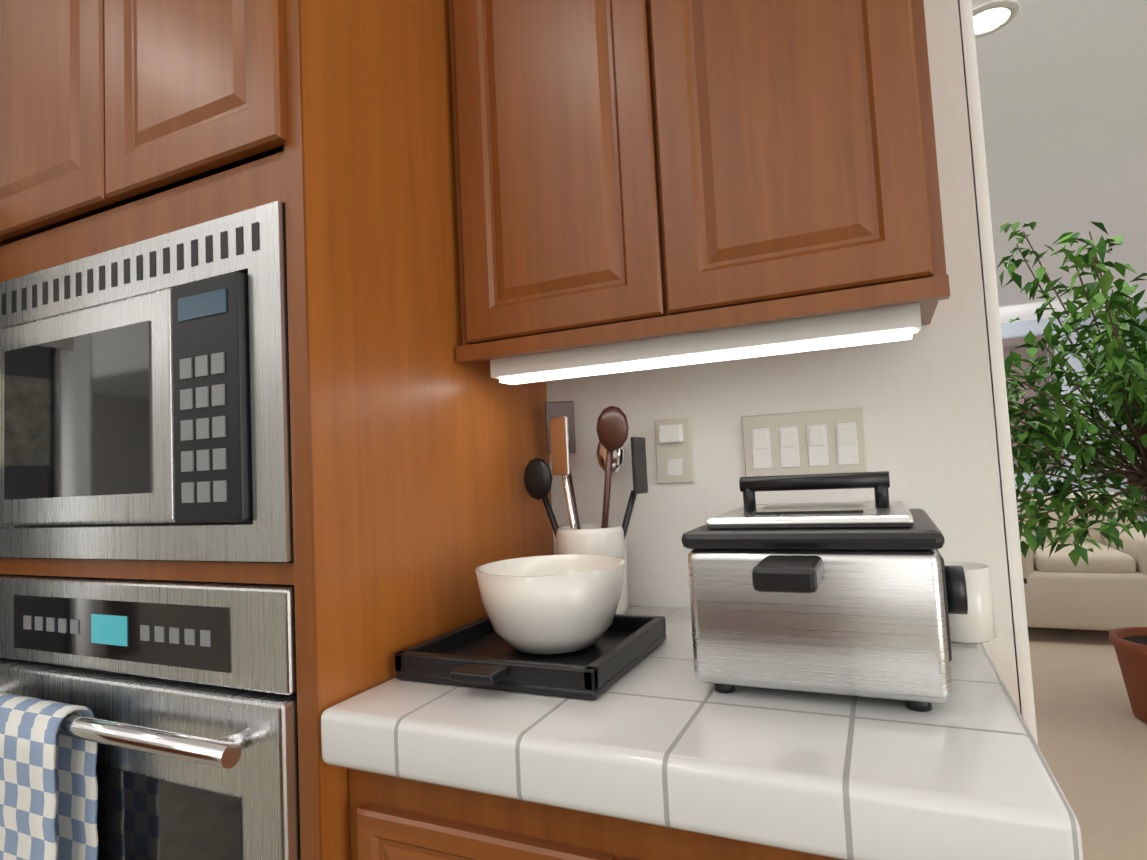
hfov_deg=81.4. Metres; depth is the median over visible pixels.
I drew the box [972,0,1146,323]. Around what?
ceiling
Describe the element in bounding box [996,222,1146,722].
ficus tree
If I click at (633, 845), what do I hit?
base cabinet
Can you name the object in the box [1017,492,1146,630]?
sofa
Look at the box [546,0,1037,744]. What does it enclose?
wall
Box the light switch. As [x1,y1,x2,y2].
[742,407,866,476]
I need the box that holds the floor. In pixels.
[1028,627,1146,859]
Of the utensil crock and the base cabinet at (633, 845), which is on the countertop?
the utensil crock
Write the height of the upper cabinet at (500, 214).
0.968 m
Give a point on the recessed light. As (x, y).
(990, 18)
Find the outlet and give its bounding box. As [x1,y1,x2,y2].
[654,418,693,483]
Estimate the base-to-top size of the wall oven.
0.706 m
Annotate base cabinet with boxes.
[316,772,619,859]
[620,828,767,859]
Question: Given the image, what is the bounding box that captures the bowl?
[475,554,624,653]
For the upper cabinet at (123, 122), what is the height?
0.565 m
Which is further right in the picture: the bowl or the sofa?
the sofa
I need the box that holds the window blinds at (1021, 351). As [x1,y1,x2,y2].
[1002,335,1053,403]
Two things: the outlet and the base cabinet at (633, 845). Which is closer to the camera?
the base cabinet at (633, 845)
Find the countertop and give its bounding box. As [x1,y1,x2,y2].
[312,606,1083,859]
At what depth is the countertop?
0.63 m
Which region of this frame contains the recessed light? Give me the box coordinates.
[973,0,1018,37]
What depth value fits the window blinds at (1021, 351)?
8.04 m
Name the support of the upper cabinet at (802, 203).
attached to the wall
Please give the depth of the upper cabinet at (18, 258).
1.07 m
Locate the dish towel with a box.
[0,692,97,859]
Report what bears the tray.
on the countertop
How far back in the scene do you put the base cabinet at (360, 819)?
0.74 m
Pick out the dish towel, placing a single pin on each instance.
(48, 794)
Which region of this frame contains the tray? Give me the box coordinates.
[395,614,665,699]
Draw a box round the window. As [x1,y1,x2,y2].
[1001,307,1146,521]
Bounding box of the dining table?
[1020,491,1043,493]
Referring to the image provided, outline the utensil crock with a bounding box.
[524,401,647,614]
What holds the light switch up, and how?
attached to the wall
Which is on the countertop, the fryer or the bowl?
the fryer
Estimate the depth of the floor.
2.67 m
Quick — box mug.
[944,562,995,642]
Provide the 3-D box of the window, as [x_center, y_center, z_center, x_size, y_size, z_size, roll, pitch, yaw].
[4.721,0.100,8.379,7.800,2.710,0.120,-4,-4,25]
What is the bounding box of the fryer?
[681,471,967,711]
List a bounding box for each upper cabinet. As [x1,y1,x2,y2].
[0,0,287,255]
[0,236,88,282]
[428,0,727,379]
[652,0,949,355]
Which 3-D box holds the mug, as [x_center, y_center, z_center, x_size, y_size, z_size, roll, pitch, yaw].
[0.548,0.243,0.944,0.080,0.100,0.080,-4,-4,25]
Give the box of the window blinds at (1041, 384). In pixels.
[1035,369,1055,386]
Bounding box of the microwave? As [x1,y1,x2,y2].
[0,201,293,561]
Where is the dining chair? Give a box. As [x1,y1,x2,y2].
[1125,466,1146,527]
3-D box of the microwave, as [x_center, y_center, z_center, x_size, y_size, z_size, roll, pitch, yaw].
[-0.539,-0.029,1.210,0.679,0.441,0.606,-4,-4,25]
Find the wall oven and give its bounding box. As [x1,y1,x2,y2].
[0,574,300,859]

